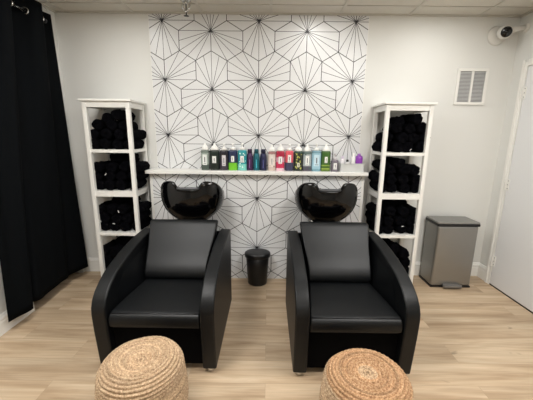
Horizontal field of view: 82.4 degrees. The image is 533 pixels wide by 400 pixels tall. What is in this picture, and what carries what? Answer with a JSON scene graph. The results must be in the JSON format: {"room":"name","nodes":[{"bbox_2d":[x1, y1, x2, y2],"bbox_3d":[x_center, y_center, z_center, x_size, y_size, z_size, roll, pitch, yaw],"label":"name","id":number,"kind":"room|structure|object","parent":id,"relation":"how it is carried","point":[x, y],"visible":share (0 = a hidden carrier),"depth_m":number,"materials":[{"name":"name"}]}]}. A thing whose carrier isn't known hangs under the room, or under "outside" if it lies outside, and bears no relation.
{"room":"salon","nodes":[
{"label":"salon","id":0,"kind":"room"},
{"bbox_2d":[0,6,84,313],"bbox_3d":[-1.958,0.200,-0.076,0.100,2.581,6.200,1,12,0],"label":"wall","id":1,"kind":"structure","parent":0,"point":[3,308],"depth_m":2.70,"materials":[{"name":"paint"}]},
{"bbox_2d":[0,302,34,336],"bbox_3d":[-1.914,1.411,-0.195,0.016,0.146,5.455,1,12,0],"label":"baseboard","id":2,"kind":"structure","parent":1,"relation":"attached to","point":[5,326],"depth_m":2.22,"materials":[{"name":"white paint"}]},
{"bbox_2d":[11,2,46,22],"bbox_3d":[-1.838,-1.322,1.843,0.093,0.070,1.318,1,12,0],"label":"curtain rod","id":3,"kind":"object","parent":1,"relation":"attached to","point":[14,5],"visible":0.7,"depth_m":2.23,"materials":[{"name":"metal"}]},
{"bbox_2d":[0,0,87,321],"bbox_3d":[-1.816,-0.354,2.379,0.118,2.305,0.936,1,12,0],"label":"curtain","id":4,"kind":"object","parent":3,"relation":"hanging from","point":[42,243],"visible":0.99,"depth_m":2.37,"materials":[{"name":"fabric"}]},
{"bbox_2d":[152,174,361,278],"bbox_3d":[-0.095,0.262,3.034,2.016,1.067,0.129,1,12,0],"label":"half wall","id":5,"kind":"structure","parent":0,"point":[259,211],"depth_m":2.93,"materials":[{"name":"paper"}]},
{"bbox_2d":[145,168,368,175],"bbox_3d":[-0.090,-0.265,2.882,2.054,0.032,0.188,1,12,0],"label":"wall shelf","id":6,"kind":"object","parent":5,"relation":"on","point":[152,170],"visible":0.88,"depth_m":2.79,"materials":[{"name":"white paint"}]},
{"bbox_2d":[201,143,209,169],"bbox_3d":[-0.576,-0.409,2.858,0.076,0.248,0.058,1,12,0],"label":"bottle","id":7,"kind":"object","parent":6,"relation":"on","point":[205,159],"visible":1,"depth_m":2.84,"materials":[{"name":"plastic"}]},
{"bbox_2d":[210,143,219,169],"bbox_3d":[-0.486,-0.408,2.858,0.090,0.248,0.069,1,12,0],"label":"bottle","id":8,"kind":"object","parent":6,"relation":"on","point":[214,152],"visible":0.99,"depth_m":2.83,"materials":[{"name":"plastic"}]},
{"bbox_2d":[220,143,228,169],"bbox_3d":[-0.398,-0.405,2.854,0.080,0.247,0.069,1,12,0],"label":"bottle","id":9,"kind":"object","parent":6,"relation":"on","point":[224,164],"visible":0.98,"depth_m":2.84,"materials":[{"name":"plastic"}]},
{"bbox_2d":[228,143,237,169],"bbox_3d":[-0.315,-0.406,2.855,0.084,0.249,0.070,1,12,0],"label":"bottle","id":10,"kind":"object","parent":6,"relation":"on","point":[232,153],"visible":0.99,"depth_m":2.83,"materials":[{"name":"plastic"}]},
{"bbox_2d":[238,143,246,169],"bbox_3d":[-0.227,-0.406,2.854,0.084,0.251,0.070,1,12,0],"label":"bottle","id":11,"kind":"object","parent":6,"relation":"on","point":[242,153],"visible":1,"depth_m":2.83,"materials":[{"name":"plastic"}]},
{"bbox_2d":[247,149,252,169],"bbox_3d":[-0.157,-0.380,2.864,0.062,0.198,0.053,1,12,0],"label":"bottle","id":12,"kind":"object","parent":6,"relation":"on","point":[249,154],"visible":0.98,"depth_m":2.84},
{"bbox_2d":[253,149,259,170],"bbox_3d":[-0.094,-0.379,2.863,0.060,0.198,0.052,1,12,0],"label":"bottle","id":13,"kind":"object","parent":6,"relation":"on","point":[256,159],"visible":1,"depth_m":2.85,"materials":[{"name":"plastic"}]},
{"bbox_2d":[260,149,266,170],"bbox_3d":[-0.030,-0.378,2.863,0.064,0.198,0.056,1,12,0],"label":"bottle","id":14,"kind":"object","parent":6,"relation":"on","point":[263,158],"visible":0.99,"depth_m":2.84,"materials":[{"name":"plastic"}]},
{"bbox_2d":[268,144,275,170],"bbox_3d":[0.051,-0.399,2.857,0.070,0.242,0.054,1,12,0],"label":"bottle","id":15,"kind":"object","parent":6,"relation":"on","point":[271,154],"visible":1,"depth_m":2.84,"materials":[{"name":"plastic"}]},
{"bbox_2d":[276,144,284,170],"bbox_3d":[0.129,-0.400,2.857,0.080,0.246,0.062,1,12,0],"label":"bottle","id":16,"kind":"object","parent":6,"relation":"on","point":[280,154],"visible":1,"depth_m":2.83,"materials":[{"name":"plastic"}]},
{"bbox_2d":[285,144,292,170],"bbox_3d":[0.214,-0.399,2.852,0.076,0.249,0.068,1,12,0],"label":"bottle","id":17,"kind":"object","parent":6,"relation":"on","point":[289,153],"visible":1,"depth_m":2.84,"materials":[{"name":"plastic"}]},
{"bbox_2d":[293,144,302,170],"bbox_3d":[0.298,-0.398,2.856,0.084,0.246,0.064,1,12,0],"label":"bottle","id":18,"kind":"object","parent":6,"relation":"on","point":[298,154],"visible":0.99,"depth_m":2.83,"materials":[{"name":"plastic"}]},
{"bbox_2d":[302,144,311,170],"bbox_3d":[0.381,-0.397,2.856,0.080,0.246,0.062,1,12,0],"label":"bottle","id":19,"kind":"object","parent":6,"relation":"on","point":[307,153],"visible":0.96,"depth_m":2.83,"materials":[{"name":"plastic"}]},
{"bbox_2d":[311,144,320,170],"bbox_3d":[0.467,-0.399,2.853,0.086,0.253,0.071,1,12,0],"label":"bottle","id":20,"kind":"object","parent":6,"relation":"on","point":[316,154],"visible":0.95,"depth_m":2.83,"materials":[{"name":"plastic"}]},
{"bbox_2d":[320,144,330,170],"bbox_3d":[0.555,-0.397,2.855,0.086,0.250,0.066,1,12,0],"label":"bottle","id":21,"kind":"object","parent":6,"relation":"on","point":[325,153],"visible":0.98,"depth_m":2.83,"materials":[{"name":"plastic"}]},
{"bbox_2d":[331,153,338,171],"bbox_3d":[0.639,-0.350,2.838,0.066,0.169,0.064,1,12,0],"label":"bottle","id":22,"kind":"object","parent":6,"relation":"on","point":[334,163],"visible":1,"depth_m":2.83,"materials":[{"name":"plastic"}]},
{"bbox_2d":[338,162,363,171],"bbox_3d":[0.790,-0.308,2.859,0.219,0.080,0.118,1,12,0],"label":"caddy","id":23,"kind":"object","parent":6,"relation":"on","point":[342,167],"visible":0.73,"depth_m":2.81,"materials":[{"name":"plastic"}]},
{"bbox_2d":[0,271,532,399],"bbox_3d":[-0.283,1.451,0.187,4.976,0.060,6.200,1,12,0],"label":"floor","id":24,"kind":"structure","parent":0,"point":[475,342],"depth_m":2.06,"materials":[{"name":"brown wood"}]},
{"bbox_2d":[78,98,151,276],"bbox_3d":[-1.344,-0.036,2.839,0.432,1.700,0.339,1,12,0],"label":"storage rack","id":25,"kind":"object","parent":24,"relation":"on","point":[128,105],"visible":0.62,"depth_m":2.68,"materials":[{"name":"white paint"}]},
{"bbox_2d":[91,138,103,148],"bbox_3d":[-1.494,-0.506,2.735,0.106,0.103,0.248,0,12,-1],"label":"rolled towel","id":26,"kind":"object","parent":25,"relation":"on","point":[95,143],"visible":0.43,"depth_m":2.63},
{"bbox_2d":[90,129,103,139],"bbox_3d":[-1.494,-0.587,2.726,0.102,0.102,0.248,0,12,-1],"label":"rolled towel","id":27,"kind":"object","parent":26,"relation":"on","point":[95,134],"visible":0.41,"depth_m":2.62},
{"bbox_2d":[91,119,107,130],"bbox_3d":[-1.450,-0.662,2.709,0.103,0.106,0.247,1,12,2],"label":"rolled towel","id":28,"kind":"object","parent":27,"relation":"on","point":[97,124],"visible":0.44,"depth_m":2.60,"materials":[{"name":"fabric"}]},
{"bbox_2d":[96,179,106,189],"bbox_3d":[-1.497,-0.159,2.821,0.099,0.108,0.251,0,12,-4],"label":"rolled towel","id":29,"kind":"object","parent":25,"relation":"on","point":[100,185],"visible":0.41,"depth_m":2.71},
{"bbox_2d":[95,171,105,180],"bbox_3d":[-1.500,-0.235,2.803,0.105,0.102,0.248,2,12,6],"label":"rolled towel","id":30,"kind":"object","parent":29,"relation":"on","point":[99,176],"visible":0.41,"depth_m":2.69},
{"bbox_2d":[94,160,110,171],"bbox_3d":[-1.490,-0.309,2.781,0.102,0.103,0.252,0,12,-2],"label":"rolled towel","id":31,"kind":"object","parent":30,"relation":"on","point":[100,166],"visible":0.7,"depth_m":2.67,"materials":[{"name":"fabric"}]},
{"bbox_2d":[100,138,114,148],"bbox_3d":[-1.396,-0.511,2.736,0.106,0.103,0.247,1,12,1],"label":"rolled towel","id":32,"kind":"object","parent":25,"relation":"on","point":[105,143],"visible":0.56,"depth_m":2.62,"materials":[{"name":"fabric"}]},
{"bbox_2d":[100,128,115,139],"bbox_3d":[-1.384,-0.590,2.719,0.104,0.103,0.248,0,12,-3],"label":"rolled towel","id":33,"kind":"object","parent":32,"relation":"on","point":[106,133],"visible":0.58,"depth_m":2.61,"materials":[{"name":"fabric"}]},
{"bbox_2d":[106,120,120,131],"bbox_3d":[-1.337,-0.658,2.710,0.103,0.105,0.249,-1,12,-6],"label":"rolled towel","id":34,"kind":"object","parent":33,"relation":"on","point":[112,125],"visible":0.57,"depth_m":2.60,"materials":[{"name":"fabric"}]},
{"bbox_2d":[104,180,117,190],"bbox_3d":[-1.388,-0.153,2.809,0.104,0.103,0.250,2,12,6],"label":"rolled towel","id":35,"kind":"object","parent":25,"relation":"on","point":[110,184],"visible":0.48,"depth_m":2.70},
{"bbox_2d":[105,171,119,180],"bbox_3d":[-1.392,-0.232,2.802,0.108,0.107,0.250,0,12,-1],"label":"rolled towel","id":36,"kind":"object","parent":35,"relation":"on","point":[109,175],"visible":0.43,"depth_m":2.69,"materials":[{"name":"black fabric"}]},
{"bbox_3d":[-1.375,-0.305,2.785,0.104,0.103,0.248,0,12,-5],"label":"rolled towel","id":37,"kind":"object","parent":36,"relation":"on","visible":0},
{"bbox_2d":[110,153,139,163],"bbox_3d":[-1.291,-0.377,2.772,0.251,0.099,0.108,-1,12,-8],"label":"rolled towel","id":38,"kind":"object","parent":37,"relation":"on","point":[118,158],"visible":0.7,"depth_m":2.73,"materials":[{"name":"fabric"}]},
{"bbox_2d":[91,148,145,152],"bbox_3d":[-1.339,-0.451,2.755,0.390,0.026,0.309,1,12,0],"label":"shelf","id":39,"kind":"object","parent":25,"relation":"attached to","point":[131,150],"depth_m":2.61,"materials":[{"name":"white paint"}]},
{"bbox_2d":[112,139,127,148],"bbox_3d":[-1.284,-0.505,2.743,0.103,0.103,0.248,1,12,2],"label":"rolled towel","id":40,"kind":"object","parent":25,"relation":"on","point":[117,144],"visible":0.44,"depth_m":2.63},
{"bbox_3d":[-1.274,-0.590,2.719,0.103,0.106,0.248,-1,12,-6],"label":"rolled towel","id":41,"kind":"object","parent":40,"relation":"on","visible":0},
{"bbox_2d":[118,120,137,131],"bbox_3d":[-1.227,-0.657,2.705,0.104,0.101,0.248,1,12,-1],"label":"rolled towel","id":42,"kind":"object","parent":41,"relation":"on","point":[122,125],"visible":0.5,"depth_m":2.60,"materials":[{"name":"fabric"}]},
{"bbox_2d":[111,109,135,120],"bbox_3d":[-1.263,-0.746,2.692,0.099,0.106,0.251,3,12,9],"label":"rolled towel","id":43,"kind":"object","parent":42,"relation":"on","point":[119,115],"visible":0.73,"depth_m":2.59,"materials":[{"name":"fabric"}]},
{"bbox_2d":[95,186,147,196],"bbox_3d":[-1.343,-0.086,2.834,0.390,0.050,0.309,1,12,0],"label":"shelf","id":44,"kind":"object","parent":25,"relation":"attached to","point":[127,192],"depth_m":2.69,"materials":[{"name":"white paint"}]},
{"bbox_2d":[115,179,130,189],"bbox_3d":[-1.296,-0.154,2.814,0.097,0.108,0.250,1,12,3],"label":"rolled towel","id":45,"kind":"object","parent":25,"relation":"on","point":[120,184],"visible":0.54,"depth_m":2.71,"materials":[{"name":"fabric"}]},
{"bbox_2d":[100,224,149,235],"bbox_3d":[-1.347,0.278,2.913,0.390,0.026,0.309,1,12,0],"label":"shelf","id":46,"kind":"object","parent":25,"relation":"attached to","point":[131,232],"depth_m":2.77,"materials":[{"name":"white paint"}]},
{"bbox_2d":[119,220,134,230],"bbox_3d":[-1.295,0.223,2.897,0.099,0.103,0.251,1,12,3],"label":"rolled towel","id":47,"kind":"object","parent":25,"relation":"on","point":[123,226],"visible":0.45,"depth_m":2.79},
{"bbox_3d":[-1.279,0.143,2.881,0.104,0.105,0.248,0,12,-3],"label":"rolled towel","id":48,"kind":"object","parent":47,"relation":"on","visible":0},
{"bbox_2d":[117,203,133,214],"bbox_3d":[-1.297,0.067,2.858,0.097,0.112,0.250,2,12,4],"label":"rolled towel","id":49,"kind":"object","parent":48,"relation":"on","point":[122,209],"visible":0.7,"depth_m":2.75,"materials":[{"name":"black fabric"}]},
{"bbox_2d":[112,196,140,204],"bbox_3d":[-1.315,0.002,2.853,0.252,0.102,0.103,-1,12,-6],"label":"rolled towel","id":50,"kind":"object","parent":49,"relation":"on","point":[119,200],"visible":0.54,"depth_m":2.81,"materials":[{"name":"fabric"}]},
{"bbox_2d":[123,139,143,148],"bbox_3d":[-1.190,-0.505,2.742,0.109,0.101,0.248,0,12,-1],"label":"rolled towel","id":51,"kind":"object","parent":25,"relation":"on","point":[138,144],"visible":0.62,"depth_m":2.68,"materials":[{"name":"fabric"}]},
{"bbox_2d":[124,129,146,139],"bbox_3d":[-1.171,-0.589,2.731,0.102,0.102,0.248,2,12,6],"label":"rolled towel","id":52,"kind":"object","parent":51,"relation":"on","point":[138,134],"visible":0.77,"depth_m":2.70,"materials":[{"name":"fabric"}]},
{"bbox_2d":[129,179,146,189],"bbox_3d":[-1.187,-0.154,2.816,0.106,0.106,0.248,0,12,-4],"label":"rolled towel","id":53,"kind":"object","parent":25,"relation":"on","point":[140,183],"visible":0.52,"depth_m":2.74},
{"bbox_2d":[128,171,148,180],"bbox_3d":[-1.172,-0.228,2.793,0.104,0.104,0.248,2,12,4],"label":"rolled towel","id":54,"kind":"object","parent":53,"relation":"on","point":[139,176],"visible":0.51,"depth_m":2.73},
{"bbox_2d":[135,161,149,172],"bbox_3d":[-1.150,-0.307,2.782,0.104,0.106,0.252,0,12,-3],"label":"rolled towel","id":55,"kind":"object","parent":54,"relation":"on","point":[141,166],"visible":0.83,"depth_m":2.72,"materials":[{"name":"fabric"}]},
{"bbox_2d":[132,217,151,230],"bbox_3d":[-1.186,0.224,2.902,0.103,0.102,0.248,2,12,7],"label":"rolled towel","id":56,"kind":"object","parent":25,"relation":"on","point":[145,223],"visible":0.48,"depth_m":2.85,"materials":[{"name":"black fabric"}]},
{"bbox_2d":[134,209,150,222],"bbox_3d":[-1.173,0.141,2.883,0.100,0.102,0.248,0,12,-4],"label":"rolled towel","id":57,"kind":"object","parent":56,"relation":"on","point":[143,216],"visible":0.58,"depth_m":2.83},
{"bbox_2d":[132,201,151,213],"bbox_3d":[-1.171,0.069,2.867,0.103,0.101,0.248,1,12,-1],"label":"rolled towel","id":58,"kind":"object","parent":57,"relation":"on","point":[144,206],"visible":0.73,"depth_m":2.83,"materials":[{"name":"fabric"}]},
{"bbox_3d":[-1.505,0.611,2.990,0.101,0.102,0.252,21,10,-9],"label":"rolled towel","id":59,"kind":"object","parent":25,"relation":"on","visible":0},
{"bbox_2d":[104,253,114,264],"bbox_3d":[-1.492,0.535,2.966,0.102,0.106,0.247,2,12,4],"label":"rolled towel","id":60,"kind":"object","parent":59,"relation":"on","point":[108,258],"visible":0.34,"depth_m":2.85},
{"bbox_2d":[103,239,115,255],"bbox_3d":[-1.516,0.456,2.947,0.109,0.100,0.250,2,12,7],"label":"rolled towel","id":61,"kind":"object","parent":60,"relation":"on","point":[107,247],"visible":0.49,"depth_m":2.88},
{"bbox_3d":[-1.398,0.616,2.983,0.101,0.104,0.248,-24,10,7],"label":"rolled towel","id":62,"kind":"object","parent":25,"relation":"on","visible":0},
{"bbox_3d":[-1.383,0.539,2.965,0.100,0.102,0.248,23,11,-6],"label":"rolled towel","id":63,"kind":"object","parent":62,"relation":"on","visible":0},
{"bbox_3d":[-1.410,0.461,2.948,0.102,0.105,0.248,2,12,5],"label":"rolled towel","id":64,"kind":"object","parent":63,"relation":"on","visible":0},
{"bbox_2d":[115,236,132,245],"bbox_3d":[-1.328,0.402,2.941,0.247,0.107,0.103,2,12,5],"label":"rolled towel","id":65,"kind":"object","parent":64,"relation":"on","point":[123,240],"visible":0.43,"depth_m":2.91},
{"bbox_2d":[94,336,188,399],"bbox_3d":[-0.582,0.921,1.444,0.406,0.428,0.408,1,12,0],"label":"pouf","id":66,"kind":"object","parent":24,"relation":"on","point":[149,367],"visible":1,"depth_m":1.34,"materials":[{"name":"wicker"}]},
{"bbox_2d":[91,219,231,370],"bbox_3d":[-0.649,0.599,2.142,0.704,0.768,0.827,1,12,0],"label":"chair","id":67,"kind":"object","parent":24,"relation":"on","point":[172,279],"visible":0.94,"depth_m":1.92,"materials":[{"name":"black leather"}]},
{"bbox_2d":[161,181,223,219],"bbox_3d":[-0.648,0.323,2.759,0.539,1.046,0.394,1,12,0],"label":"bowl","id":68,"kind":"object","parent":24,"relation":"on","point":[202,202],"visible":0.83,"depth_m":2.52,"materials":[{"name":"black ceramic"}]},
{"bbox_2d":[245,248,269,285],"bbox_3d":[-0.088,0.652,2.947,0.248,0.335,0.198,1,12,0],"label":"waste bin","id":69,"kind":"object","parent":24,"relation":"on","point":[257,259],"visible":1,"depth_m":2.88,"materials":[{"name":"black plastic"}]},
{"bbox_2d":[295,183,357,221],"bbox_3d":[0.514,0.337,2.756,0.539,1.046,0.394,1,12,0],"label":"bowl","id":70,"kind":"object","parent":24,"relation":"on","point":[316,204],"visible":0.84,"depth_m":2.51,"materials":[{"name":"black ceramic"}]},
{"bbox_2d":[286,222,420,375],"bbox_3d":[0.516,0.618,2.116,0.704,0.768,0.827,1,12,0],"label":"chair","id":71,"kind":"object","parent":24,"relation":"on","point":[346,288],"visible":0.92,"depth_m":1.88,"materials":[{"name":"black leather"}]},
{"bbox_2d":[319,348,413,399],"bbox_3d":[0.443,0.952,1.385,0.406,0.415,0.406,5,13,17],"label":"pouf","id":72,"kind":"object","parent":24,"relation":"on","point":[354,373],"visible":1,"depth_m":1.32,"materials":[{"name":"wicker"}]},
{"bbox_2d":[365,102,437,283],"bbox_3d":[1.190,-0.011,2.851,0.432,1.700,0.339,1,12,0],"label":"storage rack","id":73,"kind":"object","parent":24,"relation":"on","point":[387,108],"visible":0.63,"depth_m":2.69,"materials":[{"name":"white paint"}]},
{"bbox_2d":[366,219,383,233],"bbox_3d":[1.026,0.248,2.904,0.107,0.104,0.252,0,12,-3],"label":"rolled towel","id":74,"kind":"object","parent":73,"relation":"on","point":[371,226],"visible":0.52,"depth_m":2.83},
{"bbox_2d":[365,210,382,224],"bbox_3d":[1.017,0.165,2.890,0.100,0.102,0.249,0,12,-2],"label":"rolled towel","id":75,"kind":"object","parent":74,"relation":"on","point":[369,216],"visible":0.59,"depth_m":2.84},
{"bbox_2d":[366,202,383,216],"bbox_3d":[1.021,0.091,2.879,0.106,0.104,0.248,0,12,-2],"label":"rolled towel","id":76,"kind":"object","parent":75,"relation":"on","point":[371,207],"visible":0.69,"depth_m":2.82,"materials":[{"name":"fabric"}]},
{"bbox_2d":[369,180,386,191],"bbox_3d":[1.038,-0.132,2.831,0.105,0.104,0.248,0,12,-2],"label":"rolled towel","id":77,"kind":"object","parent":73,"relation":"on","point":[373,185],"visible":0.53,"depth_m":2.77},
{"bbox_2d":[368,170,378,183],"bbox_3d":[1.008,-0.215,2.815,0.103,0.104,0.248,2,12,4],"label":"rolled towel","id":78,"kind":"object","parent":77,"relation":"on","point":[373,175],"visible":0.7,"depth_m":2.74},
{"bbox_2d":[382,223,393,233],"bbox_3d":[1.129,0.247,2.906,0.108,0.100,0.251,1,12,3],"label":"rolled towel","id":79,"kind":"object","parent":73,"relation":"on","point":[387,229],"visible":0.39,"depth_m":2.79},
{"bbox_3d":[1.125,0.170,2.890,0.104,0.106,0.247,1,12,3],"label":"rolled towel","id":80,"kind":"object","parent":79,"relation":"on","visible":0},
{"bbox_2d":[382,205,395,215],"bbox_3d":[1.137,0.086,2.873,0.103,0.107,0.247,2,12,4],"label":"rolled towel","id":81,"kind":"object","parent":80,"relation":"on","point":[389,210],"visible":0.57,"depth_m":2.76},
{"bbox_2d":[384,182,396,192],"bbox_3d":[1.134,-0.134,2.835,0.102,0.101,0.252,0,12,5],"label":"rolled towel","id":82,"kind":"object","parent":73,"relation":"on","point":[390,188],"visible":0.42,"depth_m":2.72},
{"bbox_2d":[384,174,396,184],"bbox_3d":[1.113,-0.208,2.809,0.101,0.104,0.248,0,12,-1],"label":"rolled towel","id":83,"kind":"object","parent":82,"relation":"on","point":[390,179],"visible":0.58,"depth_m":2.70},
{"bbox_2d":[368,227,414,237],"bbox_3d":[1.187,0.303,2.926,0.390,0.026,0.309,1,12,0],"label":"shelf","id":84,"kind":"object","parent":73,"relation":"attached to","point":[394,234],"depth_m":2.78,"materials":[{"name":"white paint"}]},
{"bbox_2d":[368,188,419,199],"bbox_3d":[1.190,-0.061,2.847,0.390,0.050,0.309,1,12,0],"label":"shelf","id":85,"kind":"object","parent":73,"relation":"attached to","point":[380,195],"depth_m":2.70,"materials":[{"name":"white paint"}]},
{"bbox_2d":[372,151,423,155],"bbox_3d":[1.194,-0.426,2.768,0.390,0.026,0.309,1,12,0],"label":"shelf","id":86,"kind":"object","parent":73,"relation":"attached to","point":[383,153],"depth_m":2.62,"materials":[{"name":"white paint"}]},
{"bbox_2d":[392,222,406,233],"bbox_3d":[1.248,0.245,2.918,0.104,0.101,0.250,-1,12,-5],"label":"rolled towel","id":87,"kind":"object","parent":73,"relation":"on","point":[400,229],"visible":0.48,"depth_m":2.81,"materials":[{"name":"black fabric"}]},
{"bbox_3d":[1.225,0.164,2.892,0.105,0.103,0.248,1,12,0],"label":"rolled towel","id":88,"kind":"object","parent":87,"relation":"on","visible":0},
{"bbox_3d":[1.253,0.088,2.871,0.103,0.106,0.248,1,12,3],"label":"rolled towel","id":89,"kind":"object","parent":88,"relation":"on","visible":0},
{"bbox_2d":[381,199,406,207],"bbox_3d":[1.189,0.027,2.866,0.252,0.105,0.099,0,12,-4],"label":"rolled towel","id":90,"kind":"object","parent":89,"relation":"on","point":[385,202],"visible":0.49,"depth_m":2.83,"materials":[{"name":"fabric"}]},
{"bbox_2d":[394,182,409,192],"bbox_3d":[1.248,-0.130,2.833,0.101,0.107,0.250,2,12,6],"label":"rolled towel","id":91,"kind":"object","parent":73,"relation":"on","point":[403,188],"visible":0.62,"depth_m":2.72,"materials":[{"name":"fabric"}]},
{"bbox_3d":[1.235,-0.208,2.821,0.102,0.107,0.248,2,12,7],"label":"rolled towel","id":92,"kind":"object","parent":91,"relation":"on","visible":0},
{"bbox_3d":[1.219,-0.287,2.790,0.104,0.105,0.247,0,12,-4],"label":"rolled towel","id":93,"kind":"object","parent":92,"relation":"on","visible":0},
{"bbox_2d":[386,157,404,168],"bbox_3d":[1.155,-0.343,2.787,0.110,0.099,0.251,-3,13,-15],"label":"rolled towel","id":94,"kind":"object","parent":93,"relation":"on","point":[398,163],"visible":0.62,"depth_m":2.69,"materials":[{"name":"fabric"}]},
{"bbox_2d":[401,142,412,152],"bbox_3d":[1.230,-0.481,2.751,0.105,0.098,0.251,1,12,3],"label":"rolled towel","id":95,"kind":"object","parent":73,"relation":"on","point":[407,146],"visible":0.43,"depth_m":2.64,"materials":[{"name":"black fabric"}]},
{"bbox_3d":[1.264,-0.558,2.730,0.100,0.104,0.251,0,12,-3],"label":"rolled towel","id":96,"kind":"object","parent":95,"relation":"on","visible":0},
{"bbox_3d":[1.233,-0.631,2.721,0.105,0.107,0.252,0,12,-3],"label":"rolled towel","id":97,"kind":"object","parent":96,"relation":"on","visible":0},
{"bbox_2d":[401,113,422,124],"bbox_3d":[1.274,-0.716,2.706,0.104,0.100,0.251,-2,12,-11],"label":"rolled towel","id":98,"kind":"object","parent":97,"relation":"on","point":[415,119],"visible":0.66,"depth_m":2.61,"materials":[{"name":"fabric"}]},
{"bbox_2d":[411,141,423,152],"bbox_3d":[1.342,-0.481,2.744,0.104,0.103,0.250,0,12,-4],"label":"rolled towel","id":99,"kind":"object","parent":73,"relation":"on","point":[418,147],"visible":0.59,"depth_m":2.64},
{"bbox_3d":[1.138,-0.483,2.754,0.098,0.100,0.248,0,12,-5],"label":"rolled towel","id":100,"kind":"object","parent":73,"relation":"on","visible":0},
{"bbox_2d":[392,132,407,142],"bbox_3d":[1.170,-0.560,2.727,0.108,0.098,0.251,0,12,-4],"label":"rolled towel","id":101,"kind":"object","parent":100,"relation":"on","point":[401,137],"visible":0.58,"depth_m":2.62,"materials":[{"name":"fabric"}]},
{"bbox_2d":[382,123,401,133],"bbox_3d":[1.123,-0.637,2.716,0.106,0.106,0.252,1,12,1],"label":"rolled towel","id":102,"kind":"object","parent":101,"relation":"on","point":[394,127],"visible":0.73,"depth_m":2.61,"materials":[{"name":"fabric"}]},
{"label":"rolled towel","id":103,"kind":"object","parent":73,"relation":"on","visible":0},
{"bbox_2d":[396,255,409,266],"bbox_3d":[1.327,0.562,2.979,0.101,0.106,0.252,1,12,1],"label":"rolled towel","id":104,"kind":"object","parent":103,"relation":"on","point":[405,262],"visible":0.4,"depth_m":2.87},
{"bbox_2d":[395,242,408,258],"bbox_3d":[1.292,0.487,2.960,0.102,0.106,0.247,0,12,-4],"label":"rolled towel","id":105,"kind":"object","parent":104,"relation":"on","point":[403,253],"visible":0.56,"depth_m":2.85,"materials":[{"name":"fabric"}]},
{"bbox_2d":[419,216,480,287],"bbox_3d":[1.777,0.507,2.961,0.392,0.654,0.282,1,12,0],"label":"trash can","id":106,"kind":"object","parent":24,"relation":"on","point":[449,241],"visible":1,"depth_m":2.89,"materials":[{"name":"silver metal"}]},
{"bbox_2d":[36,0,532,16],"bbox_3d":[0.169,-1.006,-0.349,4.126,0.062,6.200,1,12,0],"label":"ceiling","id":107,"kind":"structure","parent":0,"point":[423,8],"depth_m":2.55,"materials":[{"name":"paint"}]},
{"bbox_2d":[54,13,520,261],"bbox_3d":[0.171,-0.443,2.997,4.326,2.581,0.100,1,12,0],"label":"wall","id":108,"kind":"structure","parent":0,"point":[103,55],"depth_m":2.81,"materials":[{"name":"paint"}]},
{"bbox_2d":[85,258,99,270],"bbox_3d":[-1.508,0.681,3.190,0.793,0.146,0.016,1,12,0],"label":"baseboard","id":109,"kind":"structure","parent":108,"relation":"attached to","point":[93,263],"depth_m":3.18,"materials":[{"name":"white paint"}]},
{"bbox_2d":[150,174,364,221],"bbox_3d":[-0.095,0.275,2.972,2.022,1.062,0.006,1,12,0],"label":"trim","id":110,"kind":"structure","parent":108,"relation":"attached to","point":[363,177],"depth_m":2.90,"materials":[{"name":"white paint"}]},
{"bbox_2d":[148,14,368,169],"bbox_3d":[-0.077,-0.953,2.834,1.955,1.399,0.005,1,12,0],"label":"wall","id":111,"kind":"structure","parent":108,"relation":"attached to","point":[259,82],"depth_m":2.80,"materials":[{"name":"tile"}]},
{"bbox_2d":[148,16,369,164],"bbox_3d":[-0.077,-0.952,2.834,1.960,1.396,0.005,1,12,0],"label":"trim","id":112,"kind":"structure","parent":111,"relation":"attached to","point":[369,16],"depth_m":2.81,"materials":[{"name":"white paint"}]},
{"bbox_2d":[408,262,479,275],"bbox_3d":[1.567,0.716,3.182,1.309,0.146,0.016,1,12,0],"label":"baseboard","id":113,"kind":"structure","parent":108,"relation":"attached to","point":[475,265],"depth_m":3.17,"materials":[{"name":"white paint"}]},
{"bbox_2d":[453,68,489,104],"bbox_3d":[1.883,-1.041,2.799,0.282,0.318,0.014,1,12,0],"label":"air vent","id":114,"kind":"object","parent":108,"relation":"in","point":[471,83],"visible":1,"depth_m":2.80,"materials":[{"name":"metal"}]},
{"bbox_2d":[480,12,532,266],"bbox_3d":[2.268,0.249,-0.087,0.100,2.581,6.200,1,12,0],"label":"wall","id":115,"kind":"structure","parent":0,"point":[524,48],"depth_m":2.82,"materials":[{"name":"paint"}]},
{"bbox_2d":[477,263,486,280],"bbox_3d":[2.213,0.738,3.117,0.016,0.146,0.111,1,12,0],"label":"baseboard","id":116,"kind":"structure","parent":115,"relation":"attached to","point":[481,273],"depth_m":3.12,"materials":[{"name":"white paint"}]},
{"bbox_2d":[487,23,529,45],"bbox_3d":[2.105,-1.444,2.635,0.278,0.160,0.161,1,12,0],"label":"security camera","id":117,"kind":"object","parent":115,"relation":"attached to","point":[496,35],"visible":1,"depth_m":2.61,"materials":[{"name":"white plastic"}]},
{"bbox_2d":[484,58,532,283],"bbox_3d":[2.216,-0.081,2.339,0.024,2.075,1.042,1,12,0],"label":"trim","id":118,"kind":"structure","parent":115,"relation":"attached to","point":[525,65],"depth_m":2.79,"materials":[{"name":"white paint"}]},
{"bbox_2d":[490,65,532,311],"bbox_3d":[2.187,-0.060,2.348,0.082,2.002,0.940,1,12,0],"label":"door","id":119,"kind":"structure","parent":115,"relation":"in","point":[512,261],"depth_m":2.65,"materials":[{"name":"paint"}]},
{"bbox_3d":[1.109,0.564,2.985,0.103,0.104,0.249,3,13,1],"label":"rolled towel","id":120,"kind":"object","parent":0,"visible":0},
{"bbox_3d":[1.167,0.486,2.968,0.104,0.103,0.248,28,7,-10],"label":"rolled towel","id":121,"kind":"object","parent":120,"relation":"on","visible":0},
{"bbox_2d":[382,238,398,253],"bbox_3d":[1.196,0.436,2.958,0.101,0.104,0.248,0,12,-6],"label":"rolled towel","id":122,"kind":"object","parent":121,"relation":"on","point":[394,247],"visible":0.62,"depth_m":2.86,"materials":[{"name":"fabric"}]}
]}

